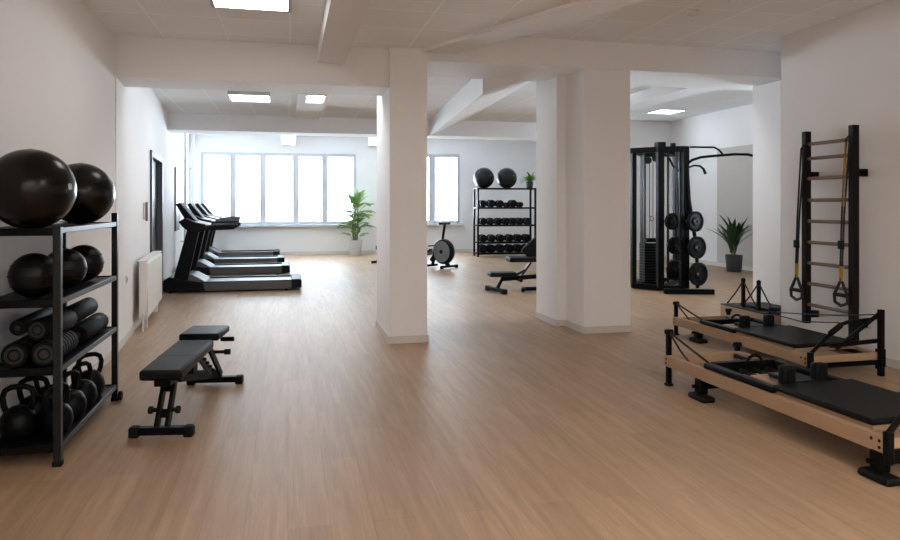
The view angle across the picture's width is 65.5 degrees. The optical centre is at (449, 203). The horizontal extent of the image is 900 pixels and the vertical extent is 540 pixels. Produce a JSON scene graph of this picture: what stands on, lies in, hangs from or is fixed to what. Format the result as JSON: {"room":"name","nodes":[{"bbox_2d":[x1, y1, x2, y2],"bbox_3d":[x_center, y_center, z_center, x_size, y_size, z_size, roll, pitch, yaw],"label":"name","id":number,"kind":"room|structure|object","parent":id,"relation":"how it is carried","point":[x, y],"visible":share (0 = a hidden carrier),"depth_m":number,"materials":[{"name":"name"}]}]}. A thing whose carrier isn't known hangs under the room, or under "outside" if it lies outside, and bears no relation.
{"room":"gym","nodes":[
{"label":"gym","id":0,"kind":"room"},
{"bbox_2d":[0,0,114,416],"bbox_3d":[-2.050,-0.350,1.117,0.250,3.600,11.500,0,0,-13],"label":"wall","id":1,"kind":"structure","parent":0,"point":[57,57],"depth_m":4.99,"materials":[{"name":"white paint"}]},
{"bbox_2d":[0,318,141,456],"bbox_3d":[-2.328,1.415,2.758,0.220,0.070,14.423,0,0,-14],"label":"baseboard","id":2,"kind":"structure","parent":1,"relation":"attached to","point":[107,358],"depth_m":7.09,"materials":[{"name":"wood"}]},
{"bbox_2d":[115,47,188,343],"bbox_3d":[-5.381,-0.400,13.150,0.249,3.700,13.513,0,0,-18],"label":"wall","id":3,"kind":"structure","parent":0,"point":[140,117],"depth_m":8.35,"materials":[{"name":"white paint"}]},
{"bbox_2d":[143,202,147,220],"bbox_3d":[-3.891,0.095,8.956,0.055,0.250,0.100,0,0,-18],"label":"intercom","id":4,"kind":"object","parent":3,"relation":"attached to","point":[145,204],"visible":1,"depth_m":8.93,"materials":[{"name":"white plastic"}]},
{"bbox_2d":[138,251,161,331],"bbox_3d":[-3.749,1.048,8.766,0.112,0.805,1.840,0,0,-18],"label":"radiator","id":5,"kind":"object","parent":3,"relation":"attached to","point":[150,266],"visible":1,"depth_m":8.20,"materials":[{"name":"white metal"}]},
{"bbox_2d":[138,251,161,261],"bbox_3d":[-3.763,0.652,8.809,0.110,0.015,1.750,0,0,-18],"label":"grille","id":6,"kind":"object","parent":5,"relation":"attached to","point":[152,256],"depth_m":8.67,"materials":[{"name":"white metal"}]},
{"bbox_2d":[150,150,162,294],"bbox_3d":[-4.513,0.350,10.462,0.279,2.200,1.728,0,0,-18],"label":"door","id":7,"kind":"structure","parent":3,"relation":"in","point":[156,161],"depth_m":11.19,"materials":[{"name":"metal"}]},
{"bbox_2d":[174,167,179,230],"bbox_3d":[-5.706,-0.100,14.641,0.034,1.300,1.106,0,0,-18],"label":"wall mirror","id":8,"kind":"object","parent":3,"relation":"attached to","point":[176,170],"visible":1,"depth_m":14.20,"materials":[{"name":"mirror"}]},
{"bbox_2d":[181,133,186,241],"bbox_3d":[-5.951,-0.295,15.662,0.145,3.490,0.090,0,0,-13],"label":"pipe","id":9,"kind":"object","parent":3,"relation":"attached to","point":[185,134],"visible":0.59,"depth_m":15.64,"materials":[{"name":"metal"}]},
{"bbox_2d":[189,133,194,203],"bbox_3d":[-7.043,-0.295,19.104,0.145,3.490,0.090,0,0,-13],"label":"pipe","id":10,"kind":"object","parent":3,"relation":"attached to","point":[192,168],"visible":0.49,"depth_m":19.08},
{"bbox_2d":[80,0,576,48],"bbox_3d":[1.986,-1.740,2.102,8.218,0.220,11.600,0,0,-13],"label":"ceiling","id":11,"kind":"structure","parent":0,"point":[421,24],"depth_m":6.22,"materials":[{"name":"paint"}]},
{"bbox_2d":[209,0,291,12],"bbox_3d":[-1.571,-1.624,5.503,0.640,0.012,0.710,0,0,-13],"label":"recessed light","id":12,"kind":"object","parent":11,"relation":"in","point":[257,5],"visible":1,"depth_m":5.71,"materials":[{"name":"white"}]},
{"bbox_2d":[318,0,370,63],"bbox_3d":[0.070,-1.600,1.633,0.277,0.300,11.550,0,0,-13],"label":"beam","id":13,"kind":"structure","parent":11,"relation":"attached to","point":[342,20],"depth_m":5.82,"materials":[{"name":"white paint"}]},
{"bbox_2d":[151,77,535,122],"bbox_3d":[-1.296,-1.990,10.478,8.800,0.720,6.000,0,0,-13],"label":"ceiling","id":14,"kind":"structure","parent":0,"point":[519,105],"depth_m":11.35,"materials":[{"name":"paint"}]},
{"bbox_2d":[227,90,270,101],"bbox_3d":[-2.922,-1.585,10.230,0.580,0.090,0.650,0,0,-13],"label":"ceiling light","id":15,"kind":"object","parent":14,"relation":"attached to","point":[244,96],"visible":0.84,"depth_m":10.04,"materials":[{"name":"white"}]},
{"bbox_2d":[229,95,269,101],"bbox_3d":[-2.922,-1.585,10.230,0.540,0.087,0.610,0,0,-13],"label":"diffuser","id":16,"kind":"object","parent":15,"relation":"attached to","point":[244,98],"depth_m":10.23,"materials":[{"name":"white"}]},
{"bbox_2d":[115,35,388,95],"bbox_3d":[-2.030,-1.587,7.331,2.850,0.725,0.600,0,0,-13],"label":"beam","id":17,"kind":"structure","parent":14,"relation":"attached to","point":[140,61],"depth_m":7.06,"materials":[{"name":"white paint"}]},
{"bbox_2d":[296,93,327,118],"bbox_3d":[-2.325,-1.665,11.599,0.420,0.170,3.150,0,0,-13],"label":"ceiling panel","id":18,"kind":"structure","parent":14,"relation":"attached to","point":[304,110],"depth_m":11.58,"materials":[{"name":"white paint"}]},
{"bbox_2d":[305,94,326,102],"bbox_3d":[-2.018,-1.574,10.495,0.300,0.012,0.760,0,0,-13],"label":"ceiling light","id":19,"kind":"object","parent":14,"relation":"attached to","point":[308,98],"visible":1,"depth_m":10.42,"materials":[{"name":"white"}]},
{"bbox_2d":[307,96,324,102],"bbox_3d":[-2.018,-1.575,10.495,0.240,0.009,0.700,0,0,-13],"label":"diffuser","id":20,"kind":"object","parent":19,"relation":"attached to","point":[310,99],"depth_m":10.52,"materials":[{"name":"white"}]},
{"bbox_2d":[430,78,530,134],"bbox_3d":[0.333,-1.587,11.111,0.839,0.525,5.348,0,0,-10],"label":"beam haunch","id":21,"kind":"structure","parent":14,"relation":"attached to","point":[476,95],"depth_m":9.80,"materials":[{"name":"white paint"}]},
{"bbox_2d":[427,37,780,90],"bbox_3d":[2.007,-1.883,8.404,5.100,0.735,0.930,0,0,-13],"label":"beam","id":22,"kind":"structure","parent":14,"relation":"attached to","point":[524,58],"depth_m":8.00,"materials":[{"name":"white paint"}]},
{"bbox_2d":[348,240,362,255],"bbox_3d":[-2.660,1.230,19.656,0.410,0.440,0.410,0,0,-13],"label":"pot","id":23,"kind":"object","parent":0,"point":[355,246],"depth_m":19.50,"materials":[{"name":"ceramic"}]},
{"bbox_2d":[189,133,535,251],"bbox_3d":[-2.044,-0.450,20.697,12.150,3.800,0.250,0,0,-13],"label":"wall","id":24,"kind":"structure","parent":0,"point":[519,156],"depth_m":20.48,"materials":[{"name":"white paint"}]},
{"bbox_2d":[201,152,358,226],"bbox_3d":[-4.827,-0.400,19.904,4.450,2.100,0.240,0,0,-13],"label":"window","id":25,"kind":"structure","parent":24,"relation":"in","point":[262,223],"depth_m":19.92,"materials":[{"name":"white plastic"}]},
{"bbox_2d":[280,249,496,254],"bbox_3d":[-1.845,1.405,20.615,11.500,0.090,0.028,0,0,-13],"label":"baseboard","id":26,"kind":"structure","parent":24,"relation":"attached to","point":[456,250],"depth_m":20.24,"materials":[{"name":"wood"}]},
{"bbox_2d":[427,154,463,225],"bbox_3d":[-0.721,-0.420,20.855,2.260,2.140,0.240,0,0,-13],"label":"window","id":27,"kind":"structure","parent":24,"relation":"in","point":[431,222],"depth_m":20.95,"materials":[{"name":"white plastic"}]},
{"bbox_2d":[0,251,899,539],"bbox_3d":[1.737,1.510,9.127,15.500,0.120,25.400,0,0,-13],"label":"floor","id":28,"kind":"structure","parent":0,"point":[509,423],"depth_m":4.29,"materials":[{"name":"brown wood"}]},
{"bbox_2d":[0,213,122,466],"bbox_3d":[-2.476,0.757,4.486,0.417,1.385,1.371,0,0,-13],"label":"storage rack","id":29,"kind":"object","parent":28,"relation":"on","point":[58,298],"visible":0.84,"depth_m":3.89,"materials":[{"name":"grey metal"}]},
{"bbox_2d":[0,383,37,442],"bbox_3d":[-2.448,1.177,3.970,0.194,0.316,0.194,0,0,-22],"label":"kettlebell","id":30,"kind":"object","parent":29,"relation":"on","point":[18,423],"visible":1,"depth_m":3.93,"materials":[{"name":"black metal"}]},
{"bbox_2d":[1,335,47,367],"bbox_3d":[-2.456,0.838,4.070,0.140,0.140,0.422,0,0,-13],"label":"foam roller","id":31,"kind":"object","parent":29,"relation":"on","point":[17,353],"visible":0.63,"depth_m":3.87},
{"bbox_2d":[9,308,52,335],"bbox_3d":[-2.484,0.695,4.167,0.090,0.090,0.520,0,0,-14],"label":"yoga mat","id":32,"kind":"object","parent":31,"relation":"on","point":[18,327],"visible":0.86,"depth_m":3.95,"materials":[{"name":"grey plastic"}]},
{"bbox_2d":[7,253,52,297],"bbox_3d":[-2.370,0.407,3.988,0.264,0.256,0.264,0,0,-13],"label":"medicine ball","id":33,"kind":"object","parent":29,"relation":"on","point":[30,275],"visible":0.89,"depth_m":3.90,"materials":[{"name":"black rubber"}]},
{"bbox_2d":[16,376,50,426],"bbox_3d":[-2.512,1.185,4.222,0.184,0.301,0.184,0,0,-30],"label":"kettlebell","id":34,"kind":"object","parent":29,"relation":"on","point":[23,400],"visible":0.37,"depth_m":4.18,"materials":[{"name":"black metal"}]},
{"bbox_2d":[0,149,76,227],"bbox_3d":[-2.331,-0.083,3.895,0.452,0.446,0.452,0,0,-13],"label":"exercise ball","id":35,"kind":"object","parent":29,"relation":"on","point":[38,189],"visible":0.94,"depth_m":3.75,"materials":[{"name":"black plastic"}]},
{"bbox_2d":[34,380,52,402],"bbox_3d":[-2.573,1.193,4.486,0.174,0.285,0.174,0,0,-25],"label":"kettlebell","id":36,"kind":"object","parent":29,"relation":"on","point":[39,390],"visible":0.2,"depth_m":4.44,"materials":[{"name":"black metal"}]},
{"bbox_2d":[0,277,107,299],"bbox_3d":[-2.488,0.541,4.478,0.361,0.012,1.329,0,0,-13],"label":"shelf","id":37,"kind":"object","parent":29,"relation":"attached to","point":[82,288],"depth_m":4.23,"materials":[{"name":"metal"}]},
{"bbox_2d":[31,329,78,365],"bbox_3d":[-2.310,0.838,4.104,0.140,0.140,0.422,0,0,-13],"label":"foam roller","id":38,"kind":"object","parent":29,"relation":"on","point":[42,352],"visible":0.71,"depth_m":3.91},
{"bbox_2d":[27,309,76,339],"bbox_3d":[-2.344,0.710,4.136,0.120,0.120,0.402,0,0,-6],"label":"foam roller","id":39,"kind":"object","parent":38,"relation":"on","point":[41,328],"visible":0.91,"depth_m":3.96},
{"bbox_2d":[0,328,109,368],"bbox_3d":[-2.488,0.916,4.478,0.361,0.012,1.329,0,0,-13],"label":"shelf","id":40,"kind":"object","parent":29,"relation":"attached to","point":[81,349],"depth_m":4.22,"materials":[{"name":"metal"}]},
{"bbox_2d":[0,386,110,446],"bbox_3d":[-2.488,1.341,4.478,0.361,0.012,1.329,0,0,-13],"label":"shelf","id":41,"kind":"object","parent":29,"relation":"attached to","point":[39,439],"depth_m":4.04,"materials":[{"name":"metal"}]},
{"bbox_2d":[39,382,73,435],"bbox_3d":[-2.299,1.189,4.087,0.178,0.291,0.178,0,0,25],"label":"kettlebell","id":42,"kind":"object","parent":29,"relation":"on","point":[46,415],"visible":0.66,"depth_m":4.03,"materials":[{"name":"black metal"}]},
{"bbox_2d":[48,248,87,288],"bbox_3d":[-2.435,0.408,4.425,0.262,0.254,0.262,0,0,-13],"label":"medicine ball","id":43,"kind":"object","parent":29,"relation":"on","point":[75,267],"visible":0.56,"depth_m":4.37,"materials":[{"name":"black rubber"}]},
{"bbox_2d":[44,223,94,227],"bbox_3d":[-2.488,0.146,4.478,0.361,0.012,1.329,0,0,-13],"label":"shelf","id":44,"kind":"object","parent":29,"relation":"attached to","point":[56,225],"depth_m":4.44,"materials":[{"name":"metal"}]},
{"bbox_2d":[63,369,86,420],"bbox_3d":[-2.360,1.185,4.350,0.184,0.301,0.184,0,0,8],"label":"kettlebell","id":45,"kind":"object","parent":29,"relation":"on","point":[77,402],"visible":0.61,"depth_m":4.32,"materials":[{"name":"black metal"}]},
{"bbox_2d":[69,361,96,408],"bbox_3d":[-2.416,1.185,4.594,0.184,0.301,0.184,0,0,14],"label":"kettlebell","id":46,"kind":"object","parent":29,"relation":"on","point":[89,389],"visible":0.6,"depth_m":4.56,"materials":[{"name":"black metal"}]},
{"bbox_2d":[71,245,104,281],"bbox_3d":[-2.530,0.408,4.834,0.262,0.254,0.262,0,0,-13],"label":"medicine ball","id":47,"kind":"object","parent":29,"relation":"on","point":[94,259],"visible":0.64,"depth_m":4.78,"materials":[{"name":"black rubber"}]},
{"bbox_2d":[62,163,114,223],"bbox_3d":[-2.557,-0.072,4.848,0.430,0.425,0.430,0,0,-13],"label":"exercise ball","id":48,"kind":"object","parent":29,"relation":"on","point":[95,197],"visible":0.66,"depth_m":4.74,"materials":[{"name":"black plastic"}]},
{"bbox_2d":[69,312,108,344],"bbox_3d":[-2.466,0.844,4.777,0.128,0.128,0.560,0,0,-13],"label":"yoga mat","id":49,"kind":"object","parent":29,"relation":"on","point":[85,329],"visible":0.8,"depth_m":4.66,"materials":[{"name":"grey plastic"}]},
{"bbox_2d":[63,297,97,322],"bbox_3d":[-2.536,0.733,4.771,0.128,0.128,0.540,0,0,-13],"label":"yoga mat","id":50,"kind":"object","parent":49,"relation":"on","point":[83,308],"visible":0.6,"depth_m":4.75,"materials":[{"name":"grey plastic"}]},
{"bbox_2d":[76,352,104,396],"bbox_3d":[-2.491,1.180,4.843,0.190,0.310,0.190,0,0,43],"label":"kettlebell","id":51,"kind":"object","parent":29,"relation":"on","point":[98,380],"visible":0.6,"depth_m":4.82,"materials":[{"name":"black metal"}]},
{"bbox_2d":[128,325,243,438],"bbox_3d":[-1.842,1.201,4.999,0.440,0.498,1.356,0,0,-4],"label":"weight bench","id":52,"kind":"object","parent":28,"relation":"on","point":[179,362],"visible":1,"depth_m":4.57,"materials":[{"name":"black leather"}]},
{"bbox_2d":[163,203,301,292],"bbox_3d":[-3.669,0.716,11.971,2.200,1.468,0.900,0,0,-13],"label":"treadmill","id":53,"kind":"object","parent":28,"relation":"on","point":[186,278],"visible":1,"depth_m":11.52,"materials":[{"name":"black plastic"}]},
{"bbox_2d":[163,274,204,291],"bbox_3d":[-4.421,1.301,11.797,0.655,0.237,0.900,0,0,-13],"label":"hood","id":54,"kind":"object","parent":53,"relation":"attached to","point":[176,282],"depth_m":11.37,"materials":[{"name":"black plastic"}]},
{"bbox_2d":[188,270,209,280],"bbox_3d":[-4.276,1.217,11.831,0.354,0.134,0.720,0,0,-13],"label":"hood","id":55,"kind":"object","parent":53,"relation":"attached to","point":[194,275],"depth_m":11.68,"materials":[{"name":"grey plastic"}]},
{"bbox_2d":[176,203,289,274],"bbox_3d":[-4.458,0.716,14.560,2.200,1.468,0.900,0,0,-13],"label":"treadmill","id":56,"kind":"object","parent":28,"relation":"on","point":[204,266],"visible":0.73,"depth_m":14.25,"materials":[{"name":"black plastic"}]},
{"bbox_2d":[176,266,210,274],"bbox_3d":[-5.210,1.301,14.386,0.655,0.237,0.900,0,0,-13],"label":"hood","id":57,"kind":"object","parent":56,"relation":"attached to","point":[206,270],"depth_m":14.00,"materials":[{"name":"black plastic"}]},
{"bbox_2d":[197,259,214,266],"bbox_3d":[-5.064,1.217,14.419,0.354,0.134,0.720,0,0,-13],"label":"hood","id":58,"kind":"object","parent":56,"relation":"attached to","point":[201,262],"depth_m":14.22,"materials":[{"name":"grey plastic"}]},
{"bbox_2d":[195,203,284,263],"bbox_3d":[-5.071,0.716,16.676,2.200,1.468,0.900,0,0,-13],"label":"treadmill","id":59,"kind":"object","parent":28,"relation":"on","point":[208,256],"visible":0.47,"depth_m":16.38,"materials":[{"name":"black plastic"}]},
{"bbox_2d":[204,252,217,258],"bbox_3d":[-5.678,1.217,16.536,0.354,0.134,0.720,0,0,-13],"label":"hood","id":60,"kind":"object","parent":59,"relation":"attached to","point":[208,255],"depth_m":16.30,"materials":[{"name":"grey plastic"}]},
{"bbox_2d":[201,203,279,255],"bbox_3d":[-5.714,0.716,18.837,2.200,1.468,0.900,0,0,-13],"label":"treadmill","id":61,"kind":"object","parent":28,"relation":"on","point":[215,251],"visible":0.43,"depth_m":18.56,"materials":[{"name":"black plastic"}]},
{"bbox_2d":[336,189,376,255],"bbox_3d":[-2.644,0.515,19.692,1.140,1.869,1.151,0,0,-40],"label":"potted palm","id":62,"kind":"object","parent":28,"relation":"on","point":[355,245],"visible":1,"depth_m":19.57,"materials":[{"name":"plant"}]},
{"bbox_2d":[377,47,426,335],"bbox_3d":[-0.554,-0.250,7.837,0.395,3.400,1.080,0,0,-13],"label":"column","id":63,"kind":"structure","parent":28,"relation":"on","point":[402,108],"depth_m":7.32,"materials":[{"name":"white paint"}]},
{"bbox_2d":[376,320,428,343],"bbox_3d":[-0.554,1.413,7.837,0.423,0.075,1.108,0,0,-13],"label":"trim","id":64,"kind":"structure","parent":63,"relation":"attached to","point":[414,338],"depth_m":7.31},
{"bbox_2d":[371,222,457,268],"bbox_3d":[-0.869,0.932,16.448,2.476,1.035,0.560,0,0,40],"label":"rowing machine","id":65,"kind":"object","parent":28,"relation":"on","point":[443,251],"visible":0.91,"depth_m":15.77,"materials":[{"name":"black metal"}]},
{"bbox_2d":[473,188,535,256],"bbox_3d":[1.531,0.500,19.574,1.710,1.900,0.450,0,0,-13],"label":"dumbbell rack","id":66,"kind":"object","parent":28,"relation":"on","point":[530,207],"visible":0.84,"depth_m":19.45,"materials":[{"name":"metal"}]},
{"bbox_2d":[473,168,493,187],"bbox_3d":[0.939,-0.724,19.432,0.574,0.574,0.574,0,0,-13],"label":"ball","id":67,"kind":"object","parent":66,"relation":"on","point":[483,177],"visible":0.92,"depth_m":19.23,"materials":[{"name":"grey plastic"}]},
{"bbox_2d":[473,251,523,254],"bbox_3d":[1.531,1.370,19.574,1.710,0.050,0.450,0,0,-13],"label":"shelf","id":68,"kind":"object","parent":66,"relation":"attached to","point":[478,253],"depth_m":19.36,"materials":[{"name":"metal"}]},
{"bbox_2d":[473,241,529,243],"bbox_3d":[1.531,1.070,19.574,1.710,0.050,0.450,0,0,-13],"label":"shelf","id":69,"kind":"object","parent":66,"relation":"attached to","point":[478,242],"depth_m":19.37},
{"bbox_2d":[473,188,534,189],"bbox_3d":[1.531,-0.420,19.574,1.710,0.050,0.450,0,0,-13],"label":"shelf","id":70,"kind":"object","parent":66,"relation":"attached to","point":[473,188],"depth_m":19.35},
{"bbox_2d":[473,207,534,208],"bbox_3d":[1.531,0.110,19.574,1.710,0.050,0.450,0,0,-13],"label":"shelf","id":71,"kind":"object","parent":66,"relation":"attached to","point":[473,207],"depth_m":19.35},
{"bbox_2d":[474,224,534,226],"bbox_3d":[1.531,0.595,19.574,1.710,0.050,0.450,0,0,-13],"label":"shelf","id":72,"kind":"object","parent":66,"relation":"attached to","point":[478,225],"depth_m":19.43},
{"bbox_2d":[496,168,516,187],"bbox_3d":[1.586,-0.724,19.582,0.574,0.574,0.574,0,0,-13],"label":"ball","id":73,"kind":"object","parent":66,"relation":"on","point":[506,177],"visible":0.94,"depth_m":19.38,"materials":[{"name":"grey plastic"}]},
{"bbox_2d":[521,171,535,187],"bbox_3d":[2.244,-0.681,19.686,0.673,0.483,0.632,0,0,29],"label":"potted fern","id":74,"kind":"object","parent":66,"relation":"on","point":[530,178],"visible":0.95,"depth_m":19.61,"materials":[{"name":"green plant"}]},
{"bbox_2d":[485,236,535,294],"bbox_3d":[1.261,0.899,11.559,1.270,1.092,0.636,0,0,-10],"label":"bench","id":75,"kind":"object","parent":28,"relation":"on","point":[529,250],"visible":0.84,"depth_m":11.50,"materials":[{"name":"black leather"}]},
{"bbox_2d":[536,76,565,319],"bbox_3d":[1.477,-0.250,8.707,0.595,3.400,0.700,0,0,-13],"label":"column","id":76,"kind":"structure","parent":28,"relation":"on","point":[550,94],"depth_m":8.50,"materials":[{"name":"white paint"}]},
{"bbox_2d":[566,69,629,326],"bbox_3d":[1.716,-0.250,8.142,0.565,3.400,0.510,0,0,-13],"label":"column","id":77,"kind":"structure","parent":28,"relation":"on","point":[597,100],"depth_m":7.90,"materials":[{"name":"white paint"}]},
{"bbox_2d":[535,311,630,333],"bbox_3d":[1.580,1.413,8.462,0.713,0.075,1.224,0,0,-13],"label":"trim","id":78,"kind":"structure","parent":77,"relation":"attached to","point":[620,328],"depth_m":7.93,"materials":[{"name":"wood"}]},
{"bbox_2d":[630,142,752,293],"bbox_3d":[3.955,0.205,11.808,1.500,2.510,2.310,0,0,-36],"label":"cable machine","id":79,"kind":"object","parent":28,"relation":"on","point":[651,256],"visible":0.95,"depth_m":11.70,"materials":[{"name":"black metal"}]},
{"bbox_2d":[665,213,678,229],"bbox_3d":[3.671,0.289,11.576,0.280,0.280,0.068,0,0,-27],"label":"disc","id":80,"kind":"object","parent":79,"relation":"on","point":[669,217],"visible":1,"depth_m":11.55,"materials":[{"name":"black metal"}]},
{"bbox_2d":[666,260,681,279],"bbox_3d":[3.725,1.093,11.588,0.340,0.340,0.068,0,0,-27],"label":"disc","id":81,"kind":"object","parent":79,"relation":"on","point":[672,265],"visible":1,"depth_m":11.54,"materials":[{"name":"black metal"}]},
{"bbox_2d":[668,236,681,254],"bbox_3d":[3.734,0.687,11.590,0.300,0.300,0.068,0,0,-27],"label":"disc","id":82,"kind":"object","parent":79,"relation":"on","point":[673,240],"visible":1,"depth_m":11.55,"materials":[{"name":"black metal"}]},
{"bbox_2d":[687,211,703,231],"bbox_3d":[3.965,0.283,11.315,0.330,0.330,0.068,0,0,-27],"label":"disc","id":83,"kind":"object","parent":79,"relation":"on","point":[695,215],"visible":1,"depth_m":11.29,"materials":[{"name":"black metal"}]},
{"bbox_2d":[688,236,705,258],"bbox_3d":[3.995,0.704,11.322,0.364,0.364,0.068,0,0,-27],"label":"disc","id":84,"kind":"object","parent":79,"relation":"on","point":[695,241],"visible":1,"depth_m":11.29,"materials":[{"name":"black metal"}]},
{"bbox_2d":[689,262,707,285],"bbox_3d":[4.018,1.133,11.328,0.380,0.380,0.068,0,0,-27],"label":"disc","id":85,"kind":"object","parent":79,"relation":"on","point":[697,267],"visible":1,"depth_m":11.30,"materials":[{"name":"black metal"}]},
{"bbox_2d":[705,215,752,271],"bbox_3d":[6.091,0.833,15.086,0.996,1.234,0.861,0,0,34],"label":"dracaena","id":86,"kind":"object","parent":28,"relation":"on","point":[734,232],"visible":0.99,"depth_m":14.90,"materials":[{"name":"plant"}]},
{"bbox_2d":[720,278,780,323],"bbox_3d":[3.635,1.147,8.114,0.566,0.566,0.878,0,0,-13],"label":"pilates reformer","id":87,"kind":"object","parent":28,"relation":"on","point":[757,309],"visible":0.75,"depth_m":8.04,"materials":[{"name":"brown wood"}]},
{"bbox_2d":[673,301,885,376],"bbox_3d":[3.058,1.170,6.832,0.770,0.560,2.126,0,0,-13],"label":"pilates reformer","id":88,"kind":"object","parent":28,"relation":"on","point":[786,342],"visible":0.98,"depth_m":6.22,"materials":[{"name":"leather"}]},
{"bbox_2d":[770,311,876,322],"bbox_3d":[3.538,1.065,6.780,0.061,0.270,1.732,0,0,-4],"label":"rope","id":89,"kind":"object","parent":88,"relation":"attached to","point":[770,311],"visible":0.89,"depth_m":6.75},
{"bbox_2d":[664,329,899,486],"bbox_3d":[2.317,1.185,4.682,0.750,0.530,2.115,0,0,-15],"label":"pilates reformer","id":90,"kind":"object","parent":28,"relation":"on","point":[853,410],"visible":1,"depth_m":4.37,"materials":[{"name":"leather"}]},
{"bbox_2d":[630,120,670,259],"bbox_3d":[5.349,-0.450,18.354,1.500,3.800,0.150,0,0,-13],"label":"wall","id":91,"kind":"structure","parent":0,"point":[642,133],"depth_m":18.26,"materials":[{"name":"white paint"}]},
{"bbox_2d":[630,86,752,120],"bbox_3d":[3.397,-2.260,15.259,6.700,0.180,13.200,0,0,-13],"label":"ceiling","id":92,"kind":"structure","parent":0,"point":[715,100],"depth_m":15.27,"materials":[{"name":"white paint"}]},
{"bbox_2d":[646,109,686,113],"bbox_3d":[5.067,-2.164,16.422,0.680,0.012,0.700,0,0,-13],"label":"recessed light","id":93,"kind":"object","parent":92,"relation":"in","point":[660,111],"visible":1,"depth_m":16.34,"materials":[{"name":"white"}]},
{"bbox_2d":[651,110,680,113],"bbox_3d":[5.067,-2.164,16.422,0.620,0.009,0.640,0,0,-13],"label":"diffuser","id":94,"kind":"object","parent":93,"relation":"attached to","point":[656,111],"depth_m":16.35,"materials":[{"name":"white"}]},
{"bbox_2d":[630,87,714,111],"bbox_3d":[3.917,-2.110,13.609,0.530,0.280,8.550,0,0,-13],"label":"beam","id":95,"kind":"structure","parent":92,"relation":"attached to","point":[653,96],"depth_m":13.07,"materials":[{"name":"white paint"}]},
{"bbox_2d":[520,0,886,51],"bbox_3d":[3.511,-1.887,2.455,5.088,0.125,11.600,0,0,-13],"label":"ceiling","id":96,"kind":"structure","parent":0,"point":[729,24],"depth_m":7.04,"materials":[{"name":"paint"}]},
{"bbox_2d":[422,0,647,53],"bbox_3d":[3.525,-1.722,2.576,0.356,0.255,12.273,0,0,-37],"label":"beam","id":97,"kind":"structure","parent":96,"relation":"attached to","point":[579,9],"depth_m":6.22,"materials":[{"name":"white paint"}]},
{"bbox_2d":[686,9,699,16],"bbox_3d":[2.298,-1.799,6.619,0.120,0.052,0.120,0,0,-13],"label":"smoke detector","id":98,"kind":"object","parent":96,"relation":"attached to","point":[693,12],"visible":1,"depth_m":6.58,"materials":[{"name":"white plastic"}]},
{"bbox_2d":[671,104,752,261],"bbox_3d":[6.936,-0.450,14.159,0.300,3.800,8.740,0,0,-13],"label":"wall","id":99,"kind":"structure","parent":0,"point":[732,127],"depth_m":16.79,"materials":[{"name":"white paint"}]},
{"bbox_2d":[671,256,752,270],"bbox_3d":[6.244,1.405,16.431,0.053,0.090,4.000,0,0,-13],"label":"baseboard","id":100,"kind":"structure","parent":99,"relation":"attached to","point":[747,268],"depth_m":16.45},
{"bbox_2d":[717,144,752,266],"bbox_3d":[6.487,0.080,15.379,0.025,2.740,2.040,0,0,-13],"label":"wall panel","id":101,"kind":"object","parent":99,"relation":"attached to","point":[734,173],"visible":0.5,"depth_m":15.66,"materials":[{"name":"paint"}]},
{"bbox_2d":[725,254,742,271],"bbox_3d":[6.086,1.270,15.000,0.360,0.360,0.360,0,0,-13],"label":"pot","id":102,"kind":"object","parent":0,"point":[733,261],"depth_m":14.86,"materials":[{"name":"ceramic"}]},
{"bbox_2d":[753,80,780,304],"bbox_3d":[4.181,-0.025,8.768,0.500,2.950,0.520,0,0,-13],"label":"wall","id":103,"kind":"structure","parent":0,"point":[766,97],"depth_m":8.69,"materials":[{"name":"white paint"}]},
{"bbox_2d":[781,0,899,359],"bbox_3d":[5.103,-0.350,2.423,0.565,3.600,10.820,0,0,-13],"label":"wall","id":104,"kind":"structure","parent":0,"point":[838,73],"depth_m":6.76,"materials":[{"name":"white paint"}]},
{"bbox_2d":[802,125,867,340],"bbox_3d":[3.713,0.280,6.782,0.163,2.020,0.714,0,0,-13],"label":"bars","id":105,"kind":"object","parent":104,"relation":"attached to","point":[854,172],"visible":0.88,"depth_m":6.66,"materials":[{"name":"brown wood"}]},
{"bbox_2d":[833,136,850,306],"bbox_3d":[3.662,0.168,6.551,0.040,1.600,0.202,0,0,-13],"label":"strap","id":106,"kind":"object","parent":105,"relation":"hanging from","point":[840,244],"visible":1,"depth_m":6.52,"materials":[{"name":"black fabric"}]},
{"bbox_3d":[3.576,-0.585,7.055,0.065,0.024,0.059,0,0,-13],"label":"hook","id":107,"kind":"object","parent":105,"relation":"attached to","visible":0},
{"bbox_2d":[789,146,804,300],"bbox_3d":[3.534,0.202,7.128,0.040,1.579,0.208,0,0,-13],"label":"strap","id":108,"kind":"object","parent":107,"relation":"hanging from","point":[796,243],"visible":1,"depth_m":7.11,"materials":[{"name":"black fabric"}]},
{"bbox_2d":[886,357,899,368],"bbox_3d":[4.805,1.413,2.457,0.028,0.075,10.620,0,0,-13],"label":"baseboard","id":109,"kind":"structure","parent":104,"relation":"attached to","point":[890,362],"depth_m":6.20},
{"bbox_3d":[-2.773,-2.150,16.859,9.000,0.200,7.300,0,0,-13],"label":"ceiling","id":110,"kind":"structure","parent":0,"visible":0},
{"bbox_2d":[281,135,295,144],"bbox_3d":[-3.858,-1.890,16.736,0.361,0.420,6.750,0,0,-13],"label":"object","id":111,"kind":"structure","parent":110,"relation":"attached to","point":[286,140],"depth_m":18.23,"materials":[{"name":"white paint"}]},
{"bbox_2d":[167,113,535,140],"bbox_3d":[-1.508,-1.812,13.611,8.000,0.975,0.600,0,0,-13],"label":"beam","id":112,"kind":"structure","parent":110,"relation":"attached to","point":[196,123],"depth_m":13.15,"materials":[{"name":"white paint"}]},
{"bbox_2d":[368,137,376,145],"bbox_3d":[-1.495,-1.900,17.283,0.320,0.400,6.750,0,0,-13],"label":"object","id":113,"kind":"structure","parent":110,"relation":"attached to","point":[372,141],"depth_m":19.67,"materials":[{"name":"white paint"}]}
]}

